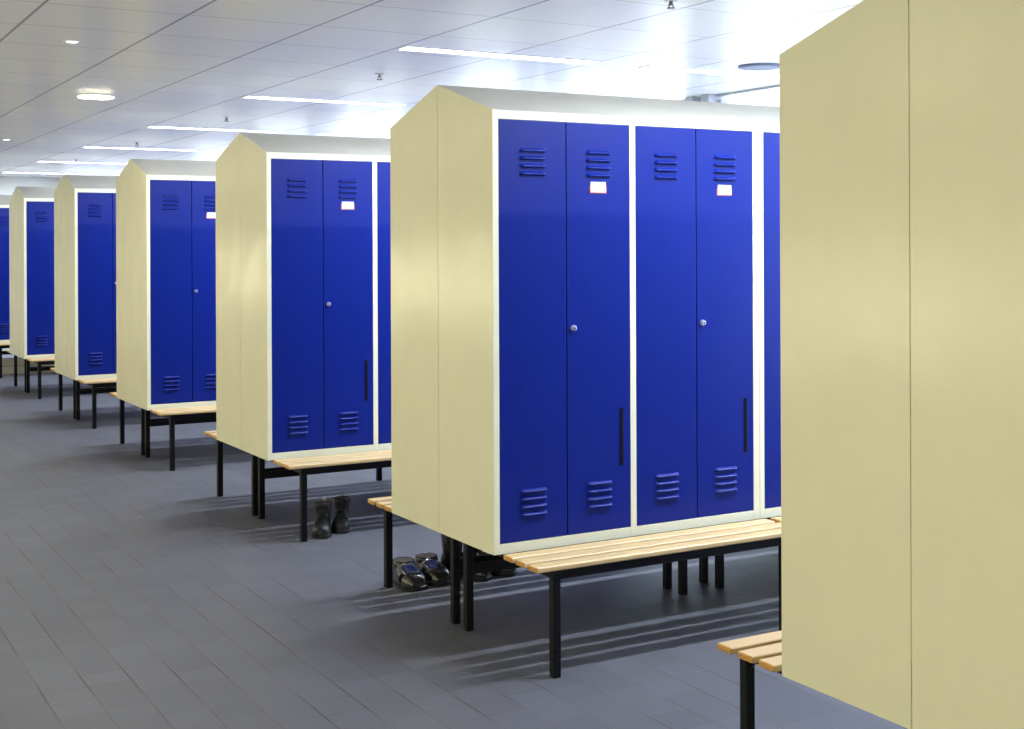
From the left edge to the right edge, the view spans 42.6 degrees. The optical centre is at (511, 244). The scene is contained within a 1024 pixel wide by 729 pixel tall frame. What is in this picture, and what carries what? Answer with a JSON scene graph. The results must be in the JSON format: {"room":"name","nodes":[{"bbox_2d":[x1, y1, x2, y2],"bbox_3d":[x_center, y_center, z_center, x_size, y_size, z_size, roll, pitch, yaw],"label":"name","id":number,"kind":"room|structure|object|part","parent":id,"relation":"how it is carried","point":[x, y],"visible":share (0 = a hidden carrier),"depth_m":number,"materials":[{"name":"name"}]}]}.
{"room":"changing room","nodes":[
{"label":"changing room","id":0,"kind":"room"},
{"bbox_2d":[0,176,58,350],"bbox_3d":[-9.262,0.348,18.837,5.520,2.740,0.100,0,0,-30],"label":"wall","id":1,"kind":"structure","parent":0,"point":[8,184],"depth_m":19.85,"materials":[{"name":"paint"}]},
{"bbox_2d":[2,354,19,357],"bbox_3d":[-9.280,1.678,18.758,5.400,0.080,0.015,0,0,-30],"label":"baseboard","id":2,"kind":"structure","parent":1,"relation":"attached to","point":[7,355],"depth_m":19.74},
{"bbox_2d":[0,0,862,177],"bbox_3d":[-2.631,-1.100,9.040,7.500,0.100,23.700,0,0,-30],"label":"ceiling","id":3,"kind":"structure","parent":0,"point":[166,63],"depth_m":7.49,"materials":[{"name":"metal"}]},
{"bbox_2d":[2,172,91,174],"bbox_3d":[-6.674,-1.030,18.906,1.242,0.006,0.120,0,0,-30],"label":"recessed light","id":4,"kind":"object","parent":3,"relation":"in","point":[2,172],"visible":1,"depth_m":18.89,"materials":[{"name":"white"}]},
{"bbox_2d":[64,40,80,42],"bbox_3d":[-2.270,-1.049,6.781,0.084,0.005,0.084,0,0,-30],"label":"recessed light","id":5,"kind":"object","parent":3,"relation":"in","point":[65,41],"visible":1,"depth_m":6.76,"materials":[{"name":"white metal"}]},
{"bbox_2d":[36,161,126,163],"bbox_3d":[-5.337,-1.036,16.572,1.242,0.006,0.120,0,0,-30],"label":"recessed light","id":6,"kind":"object","parent":3,"relation":"in","point":[36,161],"visible":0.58,"depth_m":16.47,"materials":[{"name":"white"}]},
{"bbox_2d":[77,93,114,98],"bbox_3d":[-2.919,-1.041,9.221,0.260,0.015,0.260,0,0,-30],"label":"recessed light","id":7,"kind":"object","parent":3,"relation":"in","point":[85,95],"visible":1,"depth_m":9.15,"materials":[{"name":"white metal"}]},
{"bbox_2d":[79,95,112,98],"bbox_3d":[-2.919,-1.040,9.221,0.232,0.012,0.232,0,0,-30],"label":"diffuser","id":8,"kind":"object","parent":7,"relation":"attached to","point":[80,96],"depth_m":9.18,"materials":[{"name":"beige"}]},
{"bbox_2d":[82,146,199,150],"bbox_3d":[-4.010,-1.041,14.255,1.242,0.006,0.120,0,0,-30],"label":"recessed light","id":9,"kind":"object","parent":3,"relation":"in","point":[84,146],"visible":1,"depth_m":14.20,"materials":[{"name":"white"}]},
{"bbox_2d":[147,126,283,132],"bbox_3d":[-2.678,-1.047,11.929,1.242,0.006,0.120,0,0,-30],"label":"recessed light","id":10,"kind":"object","parent":3,"relation":"in","point":[148,126],"visible":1,"depth_m":11.88,"materials":[{"name":"white"}]},
{"bbox_2d":[242,96,406,105],"bbox_3d":[-1.356,-1.052,9.621,1.242,0.006,0.120,0,0,-30],"label":"recessed light","id":11,"kind":"object","parent":3,"relation":"in","point":[254,97],"visible":1,"depth_m":9.59,"materials":[{"name":"white"}]},
{"bbox_2d":[317,133,389,136],"bbox_3d":[-1.298,-1.053,12.720,1.242,0.006,0.120,0,0,-30],"label":"recessed light","id":12,"kind":"object","parent":3,"relation":"in","point":[317,133],"visible":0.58,"depth_m":12.59,"materials":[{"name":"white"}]},
{"bbox_2d":[375,73,383,79],"bbox_3d":[-0.818,-1.038,8.108,0.064,0.040,0.064,0,0,-30],"label":"sprinkler","id":13,"kind":"object","parent":3,"relation":"attached to","point":[378,74],"visible":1,"depth_m":8.09,"materials":[{"name":"white metal"}]},
{"bbox_2d":[397,46,600,63],"bbox_3d":[-0.053,-1.058,7.348,1.242,0.006,0.120,0,0,-30],"label":"recessed light","id":14,"kind":"object","parent":3,"relation":"in","point":[409,48],"visible":1,"depth_m":7.31,"materials":[{"name":"white"}]},
{"bbox_2d":[664,0,677,9],"bbox_3d":[0.690,-1.044,5.699,0.064,0.040,0.064,0,0,-30],"label":"sprinkler","id":15,"kind":"object","parent":3,"relation":"attached to","point":[670,2],"visible":1,"depth_m":5.69,"materials":[{"name":"white metal"}]},
{"bbox_2d":[639,65,778,78],"bbox_3d":[1.326,-1.064,8.138,1.242,0.006,0.120,0,0,-30],"label":"recessed light","id":16,"kind":"object","parent":3,"relation":"in","point":[667,68],"visible":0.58,"depth_m":8.05,"materials":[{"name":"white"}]},
{"bbox_2d":[738,63,778,70],"bbox_3d":[1.482,-1.061,7.835,0.270,0.012,0.270,0,0,-30],"label":"ceiling light","id":17,"kind":"object","parent":3,"relation":"attached to","point":[752,66],"visible":0.83,"depth_m":7.78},
{"bbox_2d":[0,372,906,728],"bbox_3d":[-2.619,1.740,9.040,7.500,0.100,23.700,0,0,-30],"label":"floor","id":18,"kind":"structure","parent":0,"point":[134,594],"depth_m":5.94,"materials":[{"name":"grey tile"}]},
{"bbox_2d":[0,342,10,377],"bbox_3d":[-6.230,1.485,17.441,1.358,0.440,0.802,0,0,-30],"label":"slatted bench","id":19,"kind":"object","parent":18,"relation":"on","point":[4,344],"visible":0.11,"depth_m":16.82,"materials":[{"name":"brown wood"}]},
{"bbox_3d":[-6.550,1.514,16.830,0.035,0.385,0.035,0,0,-30],"label":"leg","id":20,"kind":"part","parent":19,"relation":"part of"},
{"bbox_2d":[0,195,11,342],"bbox_3d":[-6.311,0.303,17.573,1.384,1.950,0.509,0,0,-30],"label":"tall cabinet","id":21,"kind":"object","parent":19,"relation":"on","point":[4,199],"visible":0.13,"depth_m":17.13,"materials":[{"name":"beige metal"}]},
{"bbox_2d":[0,324,7,331],"bbox_3d":[-6.624,1.082,17.112,0.128,0.115,0.016,0,0,-30],"label":"vent","id":22,"kind":"object","parent":21,"relation":"attached to","point":[3,327],"depth_m":17.12,"materials":[{"name":"blue metal"}]},
{"bbox_2d":[0,217,7,224],"bbox_3d":[-6.630,-0.313,17.112,0.128,0.115,0.016,0,0,-30],"label":"vent","id":23,"kind":"object","parent":21,"relation":"attached to","point":[3,220],"depth_m":17.12,"materials":[{"name":"blue metal"}]},
{"bbox_2d":[2,357,54,373],"bbox_3d":[-6.341,1.606,17.649,1.010,0.200,0.150,0,0,-30],"label":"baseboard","id":24,"kind":"structure","parent":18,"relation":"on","point":[7,363],"depth_m":17.44,"materials":[{"name":"beige"}]},
{"bbox_3d":[-6.341,1.554,17.649,1.010,0.096,0.150,0,0,-30],"label":"lid","id":25,"kind":"part","parent":24,"relation":"part of","materials":[{"name":"wood"}]},
{"bbox_2d":[7,350,54,391],"bbox_3d":[-5.296,1.481,15.810,1.358,0.440,0.802,0,0,-30],"label":"slatted bench","id":26,"kind":"object","parent":18,"relation":"on","point":[15,356],"visible":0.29,"depth_m":15.77,"materials":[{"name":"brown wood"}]},
{"bbox_2d":[9,188,16,355],"bbox_3d":[-5.225,0.299,15.678,1.384,1.950,0.509,0,0,-30],"label":"tall cabinet","id":27,"kind":"object","parent":26,"relation":"on","point":[12,202],"visible":0.02,"depth_m":15.31,"materials":[{"name":"wood"}]},
{"bbox_3d":[-5.985,1.512,15.844,0.035,0.385,0.035,0,0,-30],"label":"leg","id":28,"kind":"part","parent":26,"relation":"part of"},
{"bbox_3d":[-5.628,1.510,15.220,0.035,0.385,0.035,0,0,-30],"label":"leg","id":29,"kind":"part","parent":26,"relation":"part of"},
{"bbox_2d":[26,357,54,398],"bbox_3d":[-4.890,1.480,15.101,1.358,0.440,0.802,0,0,-30],"label":"slatted bench","id":30,"kind":"object","parent":18,"relation":"on","point":[44,360],"visible":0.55,"depth_m":14.59,"materials":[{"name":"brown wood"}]},
{"bbox_3d":[-5.566,1.510,15.113,0.035,0.385,0.035,0,0,-30],"label":"leg","id":31,"kind":"part","parent":30,"relation":"part of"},
{"bbox_2d":[16,186,56,358],"bbox_3d":[-4.970,0.298,15.233,1.384,1.950,0.509,0,0,-30],"label":"tall cabinet","id":32,"kind":"object","parent":30,"relation":"on","point":[34,205],"visible":0.22,"depth_m":14.78,"materials":[{"name":"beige metal"}]},
{"bbox_3d":[-5.294,0.372,14.784,0.319,1.719,0.018,0,0,-30],"label":"door","id":33,"kind":"part","parent":32,"relation":"part of","materials":[{"name":"blue metal"}]},
{"bbox_2d":[36,212,46,221],"bbox_3d":[-5.289,-0.319,14.771,0.128,0.115,0.016,0,0,-30],"label":"vent","id":34,"kind":"object","parent":32,"relation":"attached to","point":[40,216],"depth_m":14.77,"materials":[{"name":"blue metal"}]},
{"bbox_2d":[36,336,47,345],"bbox_3d":[-5.284,1.076,14.771,0.128,0.115,0.016,0,0,-30],"label":"vent","id":35,"kind":"object","parent":32,"relation":"attached to","point":[40,340],"depth_m":14.77,"materials":[{"name":"blue metal"}]},
{"bbox_3d":[-5.210,1.508,14.490,0.035,0.385,0.035,0,0,-30],"label":"leg","id":36,"kind":"part","parent":30,"relation":"part of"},
{"bbox_2d":[50,368,116,418],"bbox_3d":[-3.942,1.476,13.446,1.358,0.440,0.802,0,0,-30],"label":"slatted bench","id":37,"kind":"object","parent":18,"relation":"on","point":[60,377],"visible":0.23,"depth_m":13.34,"materials":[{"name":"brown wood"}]},
{"bbox_2d":[54,175,64,375],"bbox_3d":[-3.871,0.293,13.314,1.384,1.950,0.509,0,0,-30],"label":"tall cabinet","id":38,"kind":"object","parent":37,"relation":"on","point":[59,191],"visible":0.03,"depth_m":12.95,"materials":[{"name":"wood"}]},
{"bbox_3d":[-4.631,1.506,13.479,0.035,0.385,0.035,0,0,-30],"label":"leg","id":39,"kind":"part","parent":37,"relation":"part of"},
{"bbox_3d":[-4.274,1.504,12.856,0.035,0.385,0.035,0,0,-30],"label":"leg","id":40,"kind":"part","parent":37,"relation":"part of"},
{"bbox_2d":[76,377,116,428],"bbox_3d":[-3.535,1.474,12.736,1.358,0.440,0.802,0,0,-30],"label":"slatted bench","id":41,"kind":"object","parent":18,"relation":"on","point":[97,382],"visible":0.41,"depth_m":12.19,"materials":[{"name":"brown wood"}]},
{"bbox_3d":[-4.212,1.504,12.748,0.035,0.385,0.035,0,0,-30],"label":"leg","id":42,"kind":"part","parent":41,"relation":"part of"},
{"bbox_2d":[64,175,117,379],"bbox_3d":[-3.616,0.292,12.868,1.384,1.950,0.509,0,0,-30],"label":"tall cabinet","id":43,"kind":"object","parent":41,"relation":"on","point":[89,200],"visible":0.23,"depth_m":12.43,"materials":[{"name":"blue metal"}]},
{"bbox_3d":[-3.939,0.366,12.420,0.319,1.719,0.018,0,0,-30],"label":"door","id":44,"kind":"part","parent":43,"relation":"part of","materials":[{"name":"blue metal"}]},
{"bbox_2d":[88,205,101,216],"bbox_3d":[-3.935,-0.324,12.407,0.128,0.115,0.016,0,0,-30],"label":"vent","id":45,"kind":"object","parent":43,"relation":"attached to","point":[93,210],"depth_m":12.41,"materials":[{"name":"blue metal"}]},
{"bbox_2d":[89,352,101,364],"bbox_3d":[-3.929,1.071,12.407,0.128,0.115,0.016,0,0,-30],"label":"vent","id":46,"kind":"object","parent":43,"relation":"attached to","point":[95,358],"depth_m":12.41,"materials":[{"name":"blue metal"}]},
{"bbox_3d":[-3.659,0.365,12.580,0.318,1.719,0.018,0,0,-30],"label":"door","id":47,"kind":"part","parent":43,"relation":"part of","materials":[{"name":"blue metal"}]},
{"bbox_3d":[-3.855,1.503,12.125,0.035,0.385,0.035,0,0,-30],"label":"leg","id":48,"kind":"part","parent":41,"relation":"part of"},
{"bbox_2d":[110,392,168,455],"bbox_3d":[-2.632,1.470,11.160,1.358,0.440,0.802,0,0,-30],"label":"slatted bench","id":49,"kind":"object","parent":18,"relation":"on","point":[122,403],"visible":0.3,"depth_m":11.08,"materials":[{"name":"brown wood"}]},
{"bbox_3d":[-3.321,1.500,11.193,0.035,0.385,0.035,0,0,-30],"label":"leg","id":50,"kind":"part","parent":49,"relation":"part of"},
{"bbox_2d":[116,160,130,402],"bbox_3d":[-2.562,0.287,11.028,1.384,1.950,0.509,0,0,-30],"label":"tall cabinet","id":51,"kind":"object","parent":49,"relation":"on","point":[123,185],"visible":0.06,"depth_m":10.66,"materials":[{"name":"wood"}]},
{"bbox_3d":[-2.965,1.499,10.570,0.035,0.385,0.035,0,0,-30],"label":"leg","id":52,"kind":"part","parent":49,"relation":"part of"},
{"bbox_2d":[145,405,215,470],"bbox_3d":[-2.226,1.468,10.451,1.358,0.440,0.802,0,0,-30],"label":"slatted bench","id":53,"kind":"object","parent":18,"relation":"on","point":[198,414],"visible":0.45,"depth_m":9.96,"materials":[{"name":"brown wood"}]},
{"bbox_3d":[-2.903,1.499,10.463,0.035,0.385,0.035,0,0,-30],"label":"leg","id":54,"kind":"part","parent":53,"relation":"part of","materials":[{"name":"metal"}]},
{"bbox_3d":[-2.546,1.497,9.840,0.035,0.385,0.035,0,0,-30],"label":"leg","id":55,"kind":"part","parent":53,"relation":"part of","materials":[{"name":"metal"}]},
{"bbox_2d":[130,159,215,409],"bbox_3d":[-2.307,0.286,10.583,1.384,1.950,0.509,0,0,-30],"label":"tall cabinet","id":56,"kind":"object","parent":53,"relation":"on","point":[173,204],"visible":0.36,"depth_m":10.18,"materials":[{"name":"blue metal"}]},
{"bbox_3d":[-2.630,0.361,10.134,0.319,1.719,0.018,0,0,-30],"label":"door","id":57,"kind":"part","parent":56,"relation":"part of","materials":[{"name":"blue metal"}]},
{"bbox_2d":[163,195,178,209],"bbox_3d":[-2.626,-0.330,10.121,0.128,0.115,0.016,0,0,-30],"label":"vent","id":58,"kind":"object","parent":56,"relation":"attached to","point":[170,202],"depth_m":10.12,"materials":[{"name":"blue metal"}]},
{"bbox_2d":[164,376,179,390],"bbox_3d":[-2.620,1.065,10.121,0.128,0.115,0.016,0,0,-30],"label":"vent","id":59,"kind":"object","parent":56,"relation":"attached to","point":[171,383],"depth_m":10.12,"materials":[{"name":"blue metal"}]},
{"bbox_3d":[-2.350,0.360,10.295,0.318,1.719,0.018,0,0,-30],"label":"door","id":60,"kind":"part","parent":56,"relation":"part of","materials":[{"name":"blue metal"}]},
{"bbox_2d":[204,195,215,209],"bbox_3d":[-2.345,-0.331,10.282,0.128,0.115,0.016,0,0,-30],"label":"vent","id":61,"kind":"object","parent":56,"relation":"attached to","point":[209,200],"depth_m":10.27,"materials":[{"name":"blue metal"}]},
{"bbox_2d":[205,374,215,387],"bbox_3d":[-2.339,1.064,10.282,0.128,0.115,0.016,0,0,-30],"label":"vent","id":62,"kind":"object","parent":56,"relation":"attached to","point":[210,379],"depth_m":10.27,"materials":[{"name":"blue metal"}]},
{"bbox_2d":[204,431,381,515],"bbox_3d":[-1.271,1.464,8.784,1.358,0.440,0.802,0,0,-30],"label":"slatted bench","id":63,"kind":"object","parent":18,"relation":"on","point":[254,459],"visible":0.31,"depth_m":8.43,"materials":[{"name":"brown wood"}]},
{"bbox_3d":[-1.960,1.495,8.817,0.035,0.385,0.035,0,0,-30],"label":"leg","id":64,"kind":"part","parent":63,"relation":"part of","materials":[{"name":"metal"}]},
{"bbox_2d":[215,133,240,448],"bbox_3d":[-1.200,0.282,8.651,1.384,1.950,0.509,0,0,-30],"label":"tall cabinet","id":65,"kind":"object","parent":63,"relation":"on","point":[227,166],"visible":0.13,"depth_m":8.28,"materials":[{"name":"wood"}]},
{"bbox_3d":[-1.603,1.493,8.194,0.035,0.385,0.035,0,0,-30],"label":"leg","id":66,"kind":"part","parent":63,"relation":"part of","materials":[{"name":"metal"}]},
{"bbox_3d":[-0.951,1.490,9.395,0.035,0.385,0.035,0,0,-30],"label":"leg","id":67,"kind":"part","parent":63,"relation":"part of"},
{"bbox_2d":[312,497,332,538],"bbox_3d":[-1.103,1.587,7.650,0.115,0.194,0.278,0,0,-4],"label":"boot","id":68,"kind":"object","parent":18,"relation":"on","point":[321,529],"visible":1,"depth_m":7.61,"materials":[{"name":"black leather"}]},
{"bbox_2d":[258,449,391,541],"bbox_3d":[-0.865,1.462,8.074,1.358,0.440,0.802,0,0,-30],"label":"slatted bench","id":69,"kind":"object","parent":18,"relation":"on","point":[301,467],"visible":0.44,"depth_m":7.62,"materials":[{"name":"brown wood"}]},
{"bbox_3d":[-1.541,1.493,8.086,0.035,0.385,0.035,0,0,-30],"label":"leg","id":70,"kind":"part","parent":69,"relation":"part of","materials":[{"name":"metal"}]},
{"bbox_3d":[-1.185,1.491,7.463,0.035,0.385,0.035,0,0,-30],"label":"leg","id":71,"kind":"part","parent":69,"relation":"part of","materials":[{"name":"metal"}]},
{"bbox_2d":[240,133,390,460],"bbox_3d":[-0.945,0.281,8.206,1.384,1.950,0.509,0,0,-30],"label":"tall cabinet","id":72,"kind":"object","parent":69,"relation":"on","point":[315,213],"visible":0.52,"depth_m":7.86,"materials":[{"name":"blue metal"}]},
{"bbox_2d":[287,178,306,197],"bbox_3d":[-1.264,-0.336,7.745,0.128,0.115,0.016,0,0,-30],"label":"vent","id":73,"kind":"object","parent":72,"relation":"attached to","point":[296,187],"depth_m":7.74,"materials":[{"name":"blue metal"}]},
{"bbox_3d":[-1.269,0.355,7.758,0.319,1.719,0.018,0,0,-30],"label":"door","id":74,"kind":"part","parent":72,"relation":"part of","materials":[{"name":"blue metal"}]},
{"bbox_2d":[288,414,307,434],"bbox_3d":[-1.258,1.060,7.745,0.128,0.115,0.016,0,0,-30],"label":"vent","id":75,"kind":"object","parent":72,"relation":"attached to","point":[297,423],"depth_m":7.75,"materials":[{"name":"blue metal"}]},
{"bbox_3d":[-0.988,0.354,7.918,0.318,1.719,0.018,0,0,-30],"label":"door","id":76,"kind":"part","parent":72,"relation":"part of","materials":[{"name":"blue metal"}]},
{"bbox_2d":[338,180,357,198],"bbox_3d":[-0.984,-0.337,7.905,0.128,0.115,0.016,0,0,-30],"label":"vent","id":77,"kind":"object","parent":72,"relation":"attached to","point":[347,189],"depth_m":7.91,"materials":[{"name":"blue metal"}]},
{"bbox_2d":[339,411,358,430],"bbox_3d":[-0.978,1.058,7.905,0.128,0.115,0.016,0,0,-30],"label":"vent","id":78,"kind":"object","parent":72,"relation":"attached to","point":[348,420],"depth_m":7.91,"materials":[{"name":"blue metal"}]},
{"bbox_3d":[-0.682,0.353,8.094,0.322,1.719,0.018,0,0,-30],"label":"door","id":79,"kind":"part","parent":72,"relation":"part of","materials":[{"name":"blue metal"}]},
{"bbox_2d":[331,492,350,533],"bbox_3d":[-1.011,1.586,7.786,0.115,0.194,0.278,0,0,-5],"label":"boot","id":80,"kind":"object","parent":18,"relation":"on","point":[340,523],"visible":1,"depth_m":7.74,"materials":[{"name":"black leather"}]},
{"bbox_2d":[393,557,427,591],"bbox_3d":[-0.514,1.626,6.501,0.142,0.111,0.278,0,0,-23],"label":"shoe","id":81,"kind":"object","parent":18,"relation":"on","point":[408,577],"visible":0.93,"depth_m":6.42,"materials":[{"name":"black leather"}]},
{"bbox_2d":[415,552,449,586],"bbox_3d":[-0.403,1.625,6.593,0.142,0.111,0.278,0,0,-26],"label":"shoe","id":82,"kind":"object","parent":18,"relation":"on","point":[436,573],"visible":0.81,"depth_m":6.51,"materials":[{"name":"black leather"}]},
{"bbox_2d":[440,534,491,581],"bbox_3d":[-0.239,1.505,6.662,0.310,0.350,0.115,0,0,36],"label":"rubber boot","id":83,"kind":"object","parent":18,"relation":"on","point":[445,557],"visible":0.23,"depth_m":6.67,"materials":[{"name":"black rubber"}]},
{"bbox_2d":[473,547,516,576],"bbox_3d":[-0.123,1.504,6.740,0.310,0.350,0.115,0,0,25],"label":"rubber boot","id":84,"kind":"object","parent":18,"relation":"on","point":[508,572],"visible":0.06,"depth_m":6.66,"materials":[{"name":"rubber"}]},
{"bbox_2d":[368,496,671,624],"bbox_3d":[0.080,1.459,6.424,1.358,0.440,0.802,0,0,-30],"label":"slatted bench","id":85,"kind":"object","parent":18,"relation":"on","point":[456,562],"visible":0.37,"depth_m":6.29,"materials":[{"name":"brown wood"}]},
{"bbox_3d":[-0.609,1.489,6.457,0.035,0.385,0.035,0,0,-30],"label":"leg","id":86,"kind":"part","parent":85,"relation":"part of","materials":[{"name":"metal"}]},
{"bbox_2d":[390,86,438,531],"bbox_3d":[0.151,0.276,6.292,1.384,1.950,0.509,0,0,-30],"label":"tall cabinet","id":87,"kind":"object","parent":85,"relation":"on","point":[414,138],"visible":0.28,"depth_m":5.93,"materials":[{"name":"beige metal"}]},
{"bbox_3d":[-0.252,1.488,5.834,0.035,0.385,0.035,0,0,-30],"label":"leg","id":88,"kind":"part","parent":85,"relation":"part of","materials":[{"name":"metal"}]},
{"bbox_3d":[0.757,1.483,6.412,0.035,0.385,0.035,0,0,-30],"label":"leg","id":89,"kind":"part","parent":85,"relation":"part of","materials":[{"name":"metal"}]},
{"bbox_2d":[463,519,781,678],"bbox_3d":[0.487,1.457,5.715,1.358,0.440,0.802,0,0,-30],"label":"slatted bench","id":90,"kind":"object","parent":18,"relation":"on","point":[568,561],"visible":0.77,"depth_m":5.42,"materials":[{"name":"brown wood"}]},
{"bbox_3d":[-0.190,1.487,5.727,0.035,0.385,0.035,0,0,-30],"label":"leg","id":91,"kind":"part","parent":90,"relation":"part of","materials":[{"name":"metal"}]},
{"bbox_3d":[0.167,1.486,5.104,0.035,0.385,0.035,0,0,-30],"label":"leg","id":92,"kind":"part","parent":90,"relation":"part of","materials":[{"name":"metal"}]},
{"bbox_2d":[437,85,759,554],"bbox_3d":[0.406,0.275,5.847,1.384,1.950,0.509,0,0,-30],"label":"tall cabinet","id":93,"kind":"object","parent":90,"relation":"on","point":[598,255],"visible":1,"depth_m":5.58,"materials":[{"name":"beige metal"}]},
{"bbox_3d":[0.083,0.349,5.398,0.319,1.719,0.018,0,0,-30],"label":"door","id":94,"kind":"part","parent":93,"relation":"part of","materials":[{"name":"blue metal"}]},
{"bbox_2d":[519,148,545,175],"bbox_3d":[0.087,-0.341,5.385,0.128,0.115,0.016,0,0,-30],"label":"vent","id":95,"kind":"object","parent":93,"relation":"attached to","point":[532,161],"depth_m":5.38,"materials":[{"name":"blue metal"}]},
{"bbox_2d":[521,487,546,516],"bbox_3d":[0.093,1.054,5.385,0.128,0.115,0.016,0,0,-30],"label":"vent","id":96,"kind":"object","parent":93,"relation":"attached to","point":[533,499],"depth_m":5.38,"materials":[{"name":"blue metal"}]},
{"bbox_3d":[0.363,0.348,5.559,0.318,1.719,0.018,0,0,-30],"label":"door","id":97,"kind":"part","parent":93,"relation":"part of","materials":[{"name":"blue metal"}]},
{"bbox_2d":[586,150,610,177],"bbox_3d":[0.368,-0.342,5.546,0.128,0.115,0.016,0,0,-30],"label":"vent","id":98,"kind":"object","parent":93,"relation":"attached to","point":[598,162],"depth_m":5.54,"materials":[{"name":"blue metal"}]},
{"bbox_2d":[587,480,611,508],"bbox_3d":[0.373,1.053,5.546,0.128,0.115,0.016,0,0,-30],"label":"vent","id":99,"kind":"object","parent":93,"relation":"attached to","point":[599,492],"depth_m":5.54,"materials":[{"name":"blue metal"}]},
{"bbox_3d":[0.669,0.347,5.734,0.322,1.719,0.018,0,0,-30],"label":"door","id":100,"kind":"part","parent":93,"relation":"part of","materials":[{"name":"blue metal"}]},
{"bbox_2d":[654,153,677,178],"bbox_3d":[0.674,-0.344,5.721,0.128,0.115,0.016,0,0,-30],"label":"vent","id":101,"kind":"object","parent":93,"relation":"attached to","point":[665,164],"depth_m":5.72,"materials":[{"name":"blue metal"}]},
{"bbox_2d":[656,472,678,499],"bbox_3d":[0.680,1.051,5.721,0.128,0.115,0.016,0,0,-30],"label":"vent","id":102,"kind":"object","parent":93,"relation":"attached to","point":[667,483],"depth_m":5.72,"materials":[{"name":"blue metal"}]},
{"bbox_3d":[0.951,0.346,5.896,0.318,1.719,0.018,0,0,-30],"label":"door","id":103,"kind":"part","parent":93,"relation":"part of","materials":[{"name":"blue metal"}]},
{"bbox_2d":[714,155,735,180],"bbox_3d":[0.956,-0.345,5.883,0.128,0.115,0.016,0,0,-30],"label":"vent","id":104,"kind":"object","parent":93,"relation":"attached to","point":[724,165],"depth_m":5.88,"materials":[{"name":"blue metal"}]},
{"bbox_2d":[715,466,736,492],"bbox_3d":[0.962,1.050,5.883,0.128,0.115,0.016,0,0,-30],"label":"vent","id":105,"kind":"object","parent":93,"relation":"attached to","point":[725,476],"depth_m":5.88,"materials":[{"name":"blue metal"}]},
{"bbox_3d":[0.503,1.261,5.685,1.266,0.022,0.030,0,0,-30],"label":"support rail","id":106,"kind":"part","parent":90,"relation":"part of","materials":[{"name":"wood"}]},
{"bbox_3d":[0.819,1.483,6.305,0.035,0.385,0.035,0,0,-30],"label":"leg","id":107,"kind":"part","parent":90,"relation":"part of","materials":[{"name":"metal"}]},
{"bbox_3d":[1.176,1.482,5.682,0.035,0.385,0.035,0,0,-30],"label":"leg","id":108,"kind":"part","parent":90,"relation":"part of","materials":[{"name":"metal"}]},
{"bbox_2d":[699,520,750,582],"bbox_3d":[1.283,1.454,7.113,1.358,0.440,0.802,0,0,-30],"label":"slatted bench","id":109,"kind":"object","parent":18,"relation":"on","point":[703,562],"visible":0.02,"depth_m":6.51,"materials":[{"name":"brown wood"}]},
{"bbox_3d":[0.951,1.482,6.523,0.035,0.385,0.035,0,0,-30],"label":"leg","id":110,"kind":"part","parent":109,"relation":"part of","materials":[{"name":"metal"}]},
{"bbox_2d":[715,516,780,588],"bbox_3d":[1.690,1.452,6.404,1.358,0.440,0.802,0,0,-30],"label":"slatted bench","id":111,"kind":"object","parent":18,"relation":"on","point":[719,559],"visible":0.04,"depth_m":6.40,"materials":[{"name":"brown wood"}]},
{"bbox_3d":[1.013,1.482,6.415,0.035,0.385,0.035,0,0,-30],"label":"leg","id":112,"kind":"part","parent":111,"relation":"part of","materials":[{"name":"metal"}]},
{"bbox_2d":[693,101,780,518],"bbox_3d":[1.609,0.270,6.536,1.384,1.950,0.509,0,0,-30],"label":"tall cabinet","id":113,"kind":"object","parent":111,"relation":"on","point":[767,118],"visible":0.07,"depth_m":6.02,"materials":[{"name":"blue metal"}]},
{"bbox_3d":[1.285,0.344,6.087,0.319,1.719,0.018,0,0,-30],"label":"door","id":114,"kind":"part","parent":113,"relation":"part of","materials":[{"name":"blue metal"}]},
{"bbox_2d":[717,630,781,728],"bbox_3d":[1.425,1.453,4.076,1.358,0.440,0.802,0,0,-30],"label":"slatted bench","id":115,"kind":"object","parent":18,"relation":"on","point":[764,650],"visible":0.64,"depth_m":4.09,"materials":[{"name":"brown wood"}]},
{"bbox_3d":[0.737,1.483,4.109,0.035,0.385,0.035,0,0,-30],"label":"leg","id":116,"kind":"part","parent":115,"relation":"part of","materials":[{"name":"metal"}]},
{"bbox_2d":[779,0,911,728],"bbox_3d":[1.496,0.270,3.944,1.384,1.950,0.509,0,0,-30],"label":"tall cabinet","id":117,"kind":"object","parent":115,"relation":"on","point":[844,88],"visible":0.45,"depth_m":3.57,"materials":[{"name":"wood"}]},
{"bbox_3d":[1.832,1.451,3.367,1.358,0.440,0.802,0,0,-30],"label":"slatted bench","id":118,"kind":"object","parent":18,"relation":"on","visible":0},
{"bbox_2d":[909,0,1023,728],"bbox_3d":[1.751,0.269,3.499,1.384,1.950,0.509,0,0,-30],"label":"tall cabinet","id":119,"kind":"object","parent":118,"relation":"on","point":[966,57],"visible":1,"depth_m":3.22,"materials":[{"name":"wood"}]},
{"bbox_2d":[681,84,778,99],"bbox_3d":[0.594,0.306,10.884,0.120,2.740,23.500,0,0,-30],"label":"wall","id":120,"kind":"structure","parent":0,"point":[774,84],"depth_m":9.01,"materials":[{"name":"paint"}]},
{"bbox_2d":[685,96,700,101],"bbox_3d":[1.360,-0.122,9.515,0.190,1.890,0.090,0,0,-30],"label":"trim","id":121,"kind":"structure","parent":120,"relation":"attached to","point":[693,98],"depth_m":9.45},
{"bbox_2d":[701,94,728,102],"bbox_3d":[1.449,-0.122,9.359,0.190,1.890,0.090,0,0,-30],"label":"trim","id":122,"kind":"structure","parent":120,"relation":"attached to","point":[706,97],"depth_m":9.31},
{"bbox_2d":[717,85,778,102],"bbox_3d":[2.007,-0.108,8.295,0.160,1.918,2.310,0,0,-30],"label":"window","id":123,"kind":"structure","parent":120,"relation":"in","point":[775,86],"depth_m":9.07,"materials":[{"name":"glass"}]}
]}

